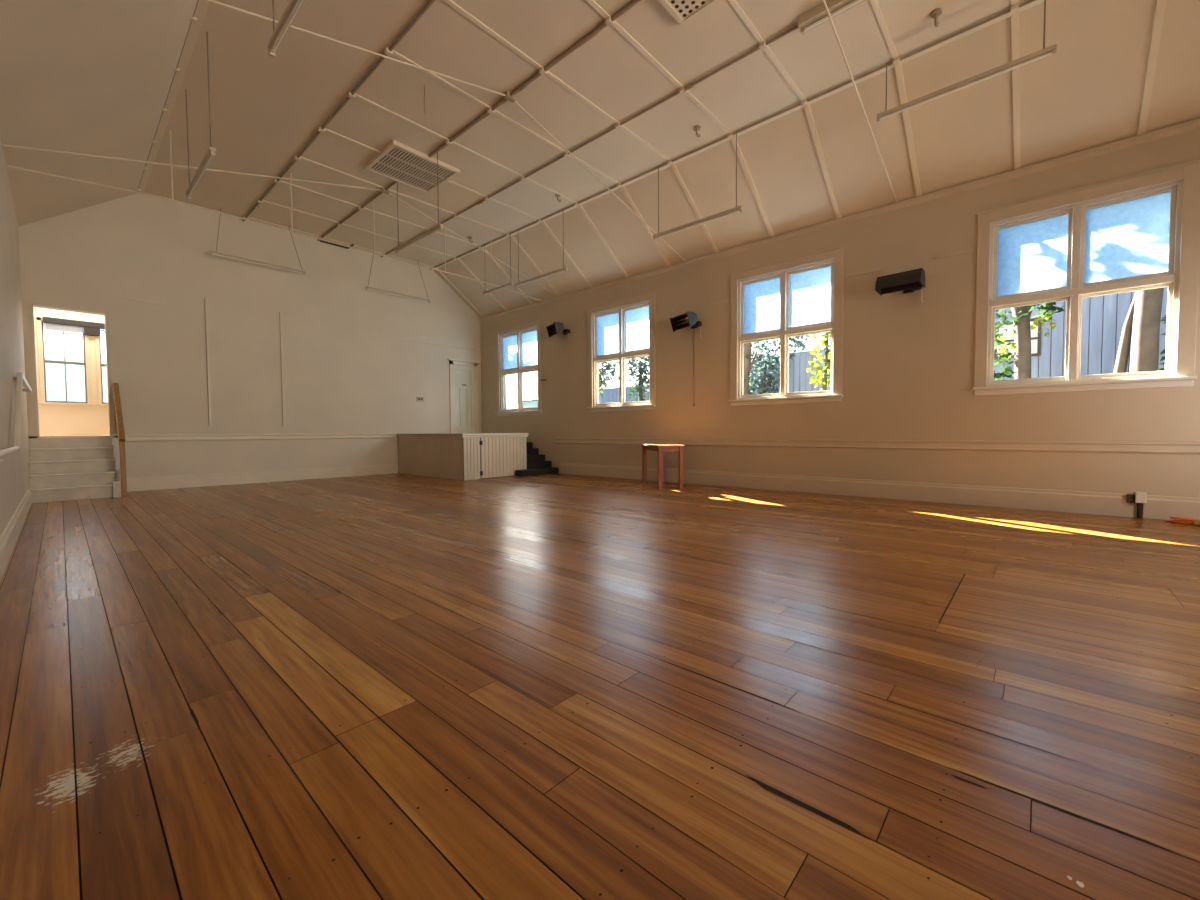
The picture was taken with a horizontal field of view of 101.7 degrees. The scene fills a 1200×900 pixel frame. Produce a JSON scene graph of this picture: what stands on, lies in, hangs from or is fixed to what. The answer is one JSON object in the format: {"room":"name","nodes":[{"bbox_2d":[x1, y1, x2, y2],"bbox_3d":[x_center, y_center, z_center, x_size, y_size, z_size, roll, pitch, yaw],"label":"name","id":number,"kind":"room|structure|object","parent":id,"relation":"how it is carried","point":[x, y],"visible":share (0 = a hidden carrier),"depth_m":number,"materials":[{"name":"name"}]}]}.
{"room":"community hall","nodes":[
{"label":"community hall","id":0,"kind":"room"},
{"bbox_2d":[0,138,29,535],"bbox_3d":[-2.614,-0.975,1.822,15.361,4.245,0.150,2,3,42],"label":"wall","id":1,"kind":"structure","parent":0,"point":[14,472],"depth_m":4.82,"materials":[{"name":"beige paint"}]},
{"bbox_2d":[0,489,31,580],"bbox_3d":[-2.182,0.753,1.622,14.380,0.200,0.024,2,3,42],"label":"baseboard","id":2,"kind":"structure","parent":1,"relation":"attached to","point":[8,539],"depth_m":3.94,"materials":[{"name":"white wood"}]},
{"bbox_2d":[0,372,31,456],"bbox_3d":[-5.073,-0.371,4.220,6.800,0.768,0.070,2,3,42],"label":"wall handrail","id":3,"kind":"object","parent":1,"relation":"attached to","point":[21,380],"visible":0.99,"depth_m":4.45,"materials":[{"name":"paint"}]},
{"bbox_2d":[34,307,108,435],"bbox_3d":[-8.570,-1.377,8.333,0.120,2.265,2.050,2,3,42],"label":"wall","id":4,"kind":"structure","parent":0,"point":[54,419],"depth_m":8.10,"materials":[{"name":"paint"}]},
{"bbox_2d":[36,316,93,404],"bbox_3d":[-8.790,-1.442,8.024,0.135,1.390,0.610,2,3,42],"label":"window","id":5,"kind":"structure","parent":4,"relation":"in","point":[40,330],"depth_m":8.00,"materials":[{"name":"grey paint"}]},
{"bbox_2d":[43,316,104,336],"bbox_3d":[-8.517,-2.033,8.210,0.053,0.225,1.120,2,3,42],"label":"roller blind","id":6,"kind":"object","parent":5,"relation":"attached to","point":[56,324],"visible":0.82,"depth_m":8.04,"materials":[{"name":"grey fabric"}]},
{"bbox_2d":[95,329,107,405],"bbox_3d":[-8.361,-1.462,8.498,0.135,1.390,0.610,2,3,42],"label":"window","id":7,"kind":"structure","parent":4,"relation":"in","point":[99,365],"depth_m":8.29,"materials":[{"name":"grey paint"}]},
{"bbox_2d":[33,436,115,437],"bbox_3d":[-8.111,-0.218,7.967,1.300,0.030,2.050,2,3,42],"label":"floor","id":8,"kind":"structure","parent":0,"point":[37,436],"depth_m":7.29,"materials":[{"name":"paint"}]},
{"bbox_2d":[18,193,481,484],"bbox_3d":[-5.660,-1.704,9.777,0.150,5.148,7.605,2,3,42],"label":"wall","id":9,"kind":"structure","parent":0,"point":[140,246],"depth_m":8.57,"materials":[{"name":"beige paint"}]},
{"bbox_2d":[31,304,111,435],"bbox_3d":[-7.891,-1.154,7.314,0.162,1.887,0.760,2,3,42],"label":"trim","id":10,"kind":"structure","parent":9,"relation":"attached to","point":[32,305],"depth_m":7.22,"materials":[{"name":"white wood"}]},
{"bbox_2d":[107,312,116,432],"bbox_3d":[-7.550,-1.188,7.577,0.014,1.862,0.080,2,3,42],"label":"trim","id":11,"kind":"structure","parent":9,"relation":"attached to","point":[110,316],"depth_m":7.56,"materials":[{"name":"beige paint"}]},
{"bbox_2d":[204,298,211,425],"bbox_3d":[-6.763,-1.514,8.429,0.016,2.180,0.038,2,3,42],"label":"trim","id":12,"kind":"structure","parent":9,"relation":"attached to","point":[205,299],"depth_m":8.42,"materials":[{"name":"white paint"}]},
{"bbox_2d":[125,433,395,441],"bbox_3d":[-6.030,-0.254,9.280,0.026,0.110,4.370,2,3,42],"label":"trim","id":13,"kind":"structure","parent":9,"relation":"attached to","point":[158,437],"depth_m":8.87,"materials":[{"name":"white wood"}]},
{"bbox_2d":[126,464,396,491],"bbox_3d":[-6.019,0.483,9.316,0.024,0.215,4.390,2,3,42],"label":"baseboard","id":14,"kind":"structure","parent":9,"relation":"attached to","point":[214,479],"depth_m":8.91,"materials":[{"name":"white wood"}]},
{"bbox_2d":[206,296,338,425],"bbox_3d":[-6.068,-1.567,9.212,0.006,2.220,2.100,2,3,42],"label":"panel","id":15,"kind":"object","parent":9,"relation":"attached to","point":[244,338],"visible":1,"depth_m":9.11,"materials":[{"name":"beige paint"}]},
{"bbox_2d":[279,312,284,425],"bbox_3d":[-6.019,-1.529,9.252,0.016,2.140,0.038,2,3,42],"label":"trim","id":16,"kind":"structure","parent":9,"relation":"attached to","point":[280,313],"depth_m":9.24,"materials":[{"name":"brown paint"}]},
{"bbox_2d":[116,295,479,349],"bbox_3d":[-5.290,-2.474,10.041,0.014,0.062,6.630,2,3,42],"label":"trim","id":17,"kind":"structure","parent":9,"relation":"attached to","point":[117,296],"depth_m":10.77,"materials":[{"name":"white wood"}]},
{"bbox_2d":[320,240,353,248],"bbox_3d":[-5.275,-4.153,9.791,0.280,0.030,0.535,2,3,42],"label":"bracket","id":18,"kind":"object","parent":9,"relation":"attached to","point":[320,240],"visible":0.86,"depth_m":9.89,"materials":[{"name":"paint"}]},
{"bbox_2d":[417,397,423,401],"bbox_3d":[-4.161,-1.181,11.315,0.034,0.110,0.170,2,3,42],"label":"light switch","id":19,"kind":"object","parent":9,"relation":"attached to","point":[421,399],"visible":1,"depth_m":11.31,"materials":[{"name":"paint"}]},
{"bbox_2d":[448,358,478,432],"bbox_3d":[-3.380,-1.322,12.167,0.045,1.820,0.870,2,3,42],"label":"door","id":20,"kind":"structure","parent":9,"relation":"in","point":[463,374],"depth_m":12.16,"materials":[{"name":"white paint"}]},
{"bbox_2d":[431,0,1043,269],"bbox_3d":[1.696,-4.087,6.387,15.211,0.022,0.060,2,3,42],"label":"trim","id":21,"kind":"structure","parent":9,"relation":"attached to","point":[1036,2],"depth_m":5.75,"materials":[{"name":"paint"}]},
{"bbox_2d":[0,473,1199,899],"bbox_3d":[0.052,0.728,4.714,15.311,0.007,7.705,2,3,42],"label":"floor","id":22,"kind":"structure","parent":0,"point":[396,686],"depth_m":1.65,"materials":[{"name":"brown wood"}]},
{"bbox_2d":[29,436,120,502],"bbox_3d":[-7.537,0.242,7.017,0.839,0.885,0.867,2,3,42],"label":"steps","id":23,"kind":"structure","parent":22,"relation":"on","point":[57,469],"depth_m":7.01,"materials":[{"name":"paint"}]},
{"bbox_2d":[112,383,126,496],"bbox_3d":[-7.215,-0.181,7.336,0.893,1.703,0.065,2,3,42],"label":"wooden handrail","id":24,"kind":"object","parent":22,"relation":"on","point":[119,426],"visible":1,"depth_m":7.10,"materials":[{"name":"brown wood"}]},
{"bbox_2d":[397,433,527,479],"bbox_3d":[-2.793,0.071,10.866,2.665,0.885,2.250,2,3,42],"label":"stage","id":25,"kind":"object","parent":22,"relation":"on","point":[457,456],"visible":0.96,"depth_m":9.79,"materials":[{"name":"paint"}]},
{"bbox_2d":[515,437,558,476],"bbox_3d":[-1.733,0.113,10.721,1.336,0.800,1.045,2,3,42],"label":"steps","id":26,"kind":"structure","parent":22,"relation":"on","point":[536,463],"depth_m":10.59,"materials":[{"name":"wood"}]},
{"bbox_2d":[641,444,684,488],"bbox_3d":[1.031,0.249,8.156,0.445,0.685,1.050,-1,2,-10],"label":"table","id":27,"kind":"object","parent":22,"relation":"on","point":[661,449],"visible":1,"depth_m":7.69,"materials":[{"name":"red wood"}]},
{"bbox_2d":[1164,517,1199,525],"bbox_3d":[5.589,0.669,4.602,0.242,0.055,0.324,-1,2,-16],"label":"extension cord","id":28,"kind":"object","parent":22,"relation":"on","point":[1196,522],"visible":1,"depth_m":4.60,"materials":[{"name":"orange plastic"}]},
{"bbox_2d":[0,0,1199,317],"bbox_3d":[0.315,-3.565,4.294,16.189,1.093,7.805,2,3,42],"label":"ceiling","id":29,"kind":"structure","parent":0,"point":[92,77],"depth_m":5.46,"materials":[{"name":"beige paint"}]},
{"bbox_2d":[136,0,198,193],"bbox_3d":[-2.256,-3.927,3.135,13.711,0.038,0.070,2,3,42],"label":"conduit","id":30,"kind":"object","parent":29,"relation":"attached to","point":[193,19],"visible":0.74,"depth_m":5.26,"materials":[{"name":"beige metal"}]},
{"bbox_2d":[139,0,209,192],"bbox_3d":[-1.666,-3.929,2.669,15.211,0.022,0.060,2,3,42],"label":"trim","id":31,"kind":"structure","parent":29,"relation":"attached to","point":[203,5],"depth_m":5.31,"materials":[{"name":"paint"}]},
{"bbox_2d":[185,32,215,199],"bbox_3d":[-4.191,-3.422,5.089,1.320,1.184,0.052,2,3,42],"label":"fluorescent light","id":32,"kind":"object","parent":29,"relation":"hanging from","point":[210,153],"visible":1,"depth_m":4.97,"materials":[{"name":"metal"}]},
{"bbox_2d":[210,208,304,274],"bbox_3d":[-6.066,-3.716,8.704,0.032,0.845,1.425,2,3,42],"label":"fluorescent light","id":33,"kind":"object","parent":29,"relation":"hanging from","point":[216,252],"visible":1,"depth_m":8.65,"materials":[{"name":"metal"}]},
{"bbox_2d":[6,130,542,301],"bbox_3d":[-3.805,-3.636,8.017,0.022,0.979,7.598,2,3,42],"label":"rod","id":34,"kind":"object","parent":29,"relation":"hanging from","point":[170,146],"visible":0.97,"depth_m":6.93,"materials":[{"name":"white metal"}]},
{"bbox_2d":[2,144,558,296],"bbox_3d":[-3.419,-3.634,7.668,0.060,0.962,7.599,2,3,42],"label":"rod","id":35,"kind":"object","parent":29,"relation":"attached to","point":[380,189],"visible":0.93,"depth_m":6.34,"materials":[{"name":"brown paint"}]},
{"bbox_2d":[267,0,304,57],"bbox_3d":[-1.813,-3.332,2.942,1.270,1.234,0.052,2,3,42],"label":"fluorescent light","id":36,"kind":"object","parent":29,"relation":"hanging from","point":[293,7],"visible":1,"depth_m":3.19,"materials":[{"name":"metal"}]},
{"bbox_2d":[242,0,439,221],"bbox_3d":[-1.318,-3.972,4.173,13.711,0.040,0.070,2,3,42],"label":"conduit","id":37,"kind":"object","parent":29,"relation":"attached to","point":[387,51],"visible":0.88,"depth_m":5.50,"materials":[{"name":"metal"}]},
{"bbox_2d":[317,181,396,240],"bbox_3d":[-4.332,-4.116,8.546,3.371,0.044,0.070,2,3,42],"label":"conduit","id":38,"kind":"object","parent":29,"relation":"attached to","point":[394,182],"visible":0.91,"depth_m":8.30,"materials":[{"name":"beige metal"}]},
{"bbox_2d":[366,252,429,302],"bbox_3d":[-4.356,-3.776,10.595,0.032,0.885,1.425,2,3,42],"label":"fluorescent light","id":39,"kind":"object","parent":29,"relation":"hanging from","point":[367,287],"visible":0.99,"depth_m":10.56,"materials":[{"name":"metal"}]},
{"bbox_2d":[364,140,459,193],"bbox_3d":[-2.721,-4.070,7.084,0.920,0.055,0.990,2,3,42],"label":"ceiling vent","id":40,"kind":"object","parent":29,"relation":"in","point":[398,162],"visible":0.99,"depth_m":7.03,"materials":[{"name":"beige paint"}]},
{"bbox_2d":[395,153,442,253],"bbox_3d":[-2.670,-3.567,7.120,1.350,1.064,0.052,2,3,42],"label":"fluorescent light","id":41,"kind":"object","parent":29,"relation":"hanging from","point":[436,228],"visible":1,"depth_m":7.06,"materials":[{"name":"metal"}]},
{"bbox_2d":[424,84,425,115],"bbox_3d":[-1.959,-3.909,5.458,0.022,0.266,0.127,-1,2,-17],"label":"loose cable","id":42,"kind":"object","parent":29,"relation":"hanging from","point":[424,84],"visible":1,"depth_m":5.43,"materials":[{"name":"brown paint"}]},
{"bbox_2d":[206,0,685,261],"bbox_3d":[-1.060,-3.569,5.537,0.060,0.962,7.599,2,3,42],"label":"rod","id":43,"kind":"object","parent":29,"relation":"attached to","point":[507,96],"visible":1,"depth_m":4.88,"materials":[{"name":"brown paint"}]},
{"bbox_2d":[483,281,513,295],"bbox_3d":[-2.007,-3.289,9.702,0.988,0.278,0.052,2,3,42],"label":"fluorescent light","id":44,"kind":"object","parent":29,"relation":"hanging from","point":[485,292],"depth_m":9.72,"materials":[{"name":"metal"}]},
{"bbox_2d":[510,234,510,277],"bbox_3d":[-1.703,-3.730,9.409,0.017,0.811,0.052,2,3,42],"label":"fluorescent light","id":45,"kind":"object","parent":29,"relation":"hanging from","point":[510,234],"depth_m":9.43,"materials":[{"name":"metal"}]},
{"bbox_2d":[429,0,640,157],"bbox_3d":[-0.967,-4.024,5.506,3.740,0.045,0.070,2,3,42],"label":"ceiling beam","id":46,"kind":"structure","parent":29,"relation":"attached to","point":[609,21],"depth_m":5.14,"materials":[{"name":"brown paint"}]},
{"bbox_2d":[515,216,567,287],"bbox_3d":[-1.091,-3.630,8.859,1.400,1.084,0.052,2,3,42],"label":"fluorescent light","id":47,"kind":"object","parent":29,"relation":"hanging from","point":[564,269],"visible":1,"depth_m":8.80,"materials":[{"name":"metal"}]},
{"bbox_2d":[381,25,798,256],"bbox_3d":[-1.432,-4.098,7.609,8.931,0.044,0.070,2,3,42],"label":"conduit","id":48,"kind":"object","parent":29,"relation":"attached to","point":[763,45],"visible":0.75,"depth_m":5.83,"materials":[{"name":"beige metal"}]},
{"bbox_2d":[658,0,721,26],"bbox_3d":[0.783,-3.973,3.905,0.935,0.055,0.990,2,3,42],"label":"ceiling vent","id":49,"kind":"object","parent":29,"relation":"in","point":[683,12],"visible":1,"depth_m":4.39,"materials":[{"name":"beige metal"}]},
{"bbox_2d":[667,0,711,19],"bbox_3d":[0.783,-3.957,3.906,0.835,0.001,0.890,2,3,42],"label":"grille","id":50,"kind":"object","parent":49,"relation":"attached to","point":[677,2],"depth_m":4.37,"materials":[{"name":"beige metal"}]},
{"bbox_2d":[693,125,700,137],"bbox_3d":[1.237,-4.034,6.193,0.108,0.107,0.090,-1,2,-15],"label":"ceiling hook","id":51,"kind":"object","parent":29,"relation":"attached to","point":[696,128],"visible":1,"depth_m":6.18,"materials":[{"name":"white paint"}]},
{"bbox_2d":[653,134,742,240],"bbox_3d":[1.304,-3.584,6.695,1.385,1.044,0.052,2,3,42],"label":"fluorescent light","id":52,"kind":"object","parent":29,"relation":"hanging from","point":[736,209],"visible":1,"depth_m":6.64,"materials":[{"name":"metal"}]},
{"bbox_2d":[430,0,1035,269],"bbox_3d":[1.103,-4.083,6.849,13.711,0.036,0.070,2,3,42],"label":"conduit","id":53,"kind":"object","parent":29,"relation":"attached to","point":[1015,8],"visible":0.97,"depth_m":5.71,"materials":[{"name":"beige metal"}]},
{"bbox_2d":[798,0,865,35],"bbox_3d":[2.380,-3.954,4.141,1.340,0.127,0.140,2,3,42],"label":"ceiling light","id":54,"kind":"object","parent":29,"relation":"attached to","point":[816,16],"visible":1,"depth_m":4.42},
{"bbox_2d":[822,0,897,203],"bbox_3d":[1.270,-3.504,3.433,0.060,0.962,7.599,2,3,42],"label":"rod","id":55,"kind":"object","parent":29,"relation":"attached to","point":[824,1],"visible":1,"depth_m":4.84,"materials":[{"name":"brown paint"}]},
{"bbox_2d":[930,8,941,26],"bbox_3d":[3.107,-3.982,4.505,0.108,0.107,0.090,-1,2,-15],"label":"ceiling hook","id":56,"kind":"object","parent":29,"relation":"attached to","point":[937,12],"visible":1,"depth_m":4.50,"materials":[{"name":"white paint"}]},
{"bbox_2d":[876,0,1056,122],"bbox_3d":[3.471,-3.762,4.728,1.400,0.569,0.052,2,3,42],"label":"fluorescent light","id":57,"kind":"object","parent":29,"relation":"hanging from","point":[1051,50],"visible":1,"depth_m":4.64,"materials":[{"name":"metal"}]},
{"bbox_2d":[480,118,1199,519],"bbox_3d":[2.605,-1.220,7.593,15.361,4.245,0.210,2,3,42],"label":"wall","id":58,"kind":"structure","parent":0,"point":[909,362],"depth_m":6.39,"materials":[{"name":"paint"}]},
{"bbox_2d":[495,319,541,415],"bbox_3d":[-1.913,-1.886,11.560,1.710,2.125,0.185,2,3,42],"label":"window","id":59,"kind":"structure","parent":58,"relation":"in","point":[520,344],"depth_m":11.54,"materials":[{"name":"white paint"}]},
{"bbox_2d":[546,322,569,338],"bbox_3d":[-0.858,-2.486,10.294,0.415,0.303,0.490,-1,2,-26],"label":"speaker","id":60,"kind":"object","parent":58,"relation":"attached to","point":[555,328],"visible":1,"depth_m":10.27,"materials":[{"name":"black paint"}]},
{"bbox_2d":[586,291,655,411],"bbox_3d":[0.409,-1.822,9.463,1.710,2.125,0.185,2,3,42],"label":"window","id":61,"kind":"structure","parent":58,"relation":"in","point":[623,329],"depth_m":9.43,"materials":[{"name":"white paint"}]},
{"bbox_2d":[670,312,701,405],"bbox_3d":[1.483,-1.499,8.216,0.418,1.510,0.490,-1,2,-26],"label":"heater","id":62,"kind":"object","parent":58,"relation":"attached to","point":[687,319],"visible":1,"depth_m":8.23,"materials":[{"name":"black paint"}]},
{"bbox_2d":[480,249,973,350],"bbox_3d":[1.837,-2.427,8.087,13.211,0.030,0.012,2,3,42],"label":"trim","id":63,"kind":"structure","parent":58,"relation":"attached to","point":[971,250],"depth_m":6.58,"materials":[{"name":"white wood"}]},
{"bbox_2d":[729,245,844,405],"bbox_3d":[2.761,-1.757,7.338,1.710,2.125,0.185,2,3,42],"label":"window","id":64,"kind":"structure","parent":58,"relation":"in","point":[802,295],"depth_m":7.29,"materials":[{"name":"white paint"}]},
{"bbox_2d":[479,119,1199,321],"bbox_3d":[2.567,-3.158,7.380,15.211,0.075,0.035,2,3,42],"label":"trim","id":65,"kind":"structure","parent":58,"relation":"attached to","point":[1192,125],"depth_m":6.09,"materials":[{"name":"white wood"}]},
{"bbox_2d":[560,463,1134,516],"bbox_3d":[2.287,0.481,7.796,8.465,0.235,0.024,2,3,42],"label":"baseboard","id":66,"kind":"structure","parent":58,"relation":"attached to","point":[1097,503],"depth_m":6.31,"materials":[{"name":"white wood"}]},
{"bbox_2d":[555,438,1199,453],"bbox_3d":[3.631,-0.079,6.555,12.400,0.120,0.026,2,3,42],"label":"trim","id":67,"kind":"structure","parent":58,"relation":"attached to","point":[1172,447],"depth_m":6.03,"materials":[{"name":"white wood"}]},
{"bbox_2d":[875,268,924,302],"bbox_3d":[3.758,-2.010,6.099,0.506,0.359,0.410,2,3,42],"label":"heater","id":68,"kind":"object","parent":58,"relation":"attached to","point":[910,281],"visible":1,"depth_m":6.04,"materials":[{"name":"black paint"}]},
{"bbox_2d":[873,262,936,285],"bbox_3d":[3.881,-2.246,6.243,0.700,0.140,0.018,2,3,42],"label":"board","id":69,"kind":"object","parent":58,"relation":"attached to","point":[930,269],"visible":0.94,"depth_m":6.13,"materials":[{"name":"paint"}]},
{"bbox_2d":[973,159,1199,395],"bbox_3d":[5.091,-1.692,5.234,1.710,2.125,0.185,2,3,42],"label":"window","id":70,"kind":"structure","parent":58,"relation":"in","point":[1138,232],"depth_m":5.14,"materials":[{"name":"white paint"}]},
{"bbox_2d":[1127,492,1146,517],"bbox_3d":[5.417,0.555,4.933,0.130,0.262,0.075,2,3,42],"label":"junction box","id":71,"kind":"object","parent":58,"relation":"attached to","point":[1139,498],"visible":1,"depth_m":4.91,"materials":[{"name":"white paint"}]},
{"bbox_2d":[1143,495,1199,519],"bbox_3d":[6.854,0.607,3.671,3.725,0.235,0.024,2,3,42],"label":"baseboard","id":72,"kind":"structure","parent":58,"relation":"attached to","point":[1156,507],"depth_m":4.79,"materials":[{"name":"white wood"}]},
{"label":"outside","id":73,"kind":"structure","parent":0,"visible":0},
{"bbox_3d":[12.227,0.500,21.014,70.000,0.100,32.481,2,3,42],"label":"ground","id":74,"kind":"structure","parent":73,"visible":0},
{"bbox_2d":[515,397,537,407],"bbox_3d":[-0.579,-1.539,28.112,7.000,3.600,5.800,2,3,42],"label":"house","id":75,"kind":"structure","parent":74,"relation":"on","point":[531,402],"depth_m":27.75,"materials":[{"name":"white"}]},
{"bbox_2d":[599,361,618,395],"bbox_3d":[0.033,-1.174,14.116,1.348,3.905,0.958,2,3,42],"label":"tree","id":76,"kind":"object","parent":74,"relation":"on","point":[609,365],"visible":0.3,"depth_m":13.85,"materials":[{"name":"green plant"}]},
{"bbox_2d":[625,356,648,401],"bbox_3d":[1.281,-1.415,14.938,1.421,4.306,0.876,2,3,42],"label":"tree","id":77,"kind":"object","parent":74,"relation":"on","point":[642,366],"visible":0.53,"depth_m":14.91,"materials":[{"name":"green plant"}]},
{"bbox_2d":[537,348,830,406],"bbox_3d":[2.293,-0.888,14.673,12.700,3.260,0.085,2,3,42],"label":"fence","id":78,"kind":"object","parent":74,"relation":"on","point":[799,377],"visible":0.07,"depth_m":12.23,"materials":[{"name":"grey wood"}]},
{"bbox_2d":[744,342,757,394],"bbox_3d":[3.755,-2.067,9.077,1.277,6.018,2.715,-1,2,-24],"label":"tree","id":79,"kind":"object","parent":74,"relation":"on","point":[747,346],"visible":0.19,"depth_m":9.85,"materials":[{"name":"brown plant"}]},
{"bbox_2d":[749,335,811,394],"bbox_3d":[4.228,-1.179,12.085,1.796,4.016,0.929,2,3,42],"label":"tree","id":80,"kind":"object","parent":74,"relation":"on","point":[798,343],"visible":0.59,"depth_m":11.99,"materials":[{"name":"green plant"}]},
{"bbox_2d":[807,332,830,390],"bbox_3d":[4.332,-0.791,9.313,0.762,3.441,0.783,2,3,42],"label":"tree","id":81,"kind":"object","parent":74,"relation":"on","point":[826,367],"visible":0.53,"depth_m":9.34,"materials":[{"name":"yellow plant"}]},
{"bbox_2d":[994,302,1064,379],"bbox_3d":[6.356,-1.531,7.774,1.551,5.009,1.484,-1,2,-16],"label":"tree","id":82,"kind":"object","parent":74,"relation":"on","point":[1020,317],"visible":0.34,"depth_m":7.61,"materials":[{"name":"green plant"}]},
{"bbox_2d":[994,225,1167,379],"bbox_3d":[12.157,-1.869,7.994,10.750,5.600,3.730,2,3,42],"label":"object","id":83,"kind":"structure","parent":74,"relation":"on","point":[1103,317],"depth_m":8.67,"materials":[{"name":"grey paint"}]},
{"bbox_2d":[1113,287,1166,373],"bbox_3d":[7.935,-1.725,6.926,1.710,5.443,2.173,2,3,42],"label":"tree","id":84,"kind":"object","parent":74,"relation":"on","point":[1142,321],"visible":0.06,"depth_m":6.83,"materials":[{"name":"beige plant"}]},
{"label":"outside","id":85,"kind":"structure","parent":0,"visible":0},
{"bbox_2d":[43,323,107,402],"bbox_3d":[-15.252,-3.484,12.702,4.800,8.800,11.200,2,3,42],"label":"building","id":86,"kind":"structure","parent":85,"point":[53,340],"depth_m":11.99,"materials":[{"name":"white"}]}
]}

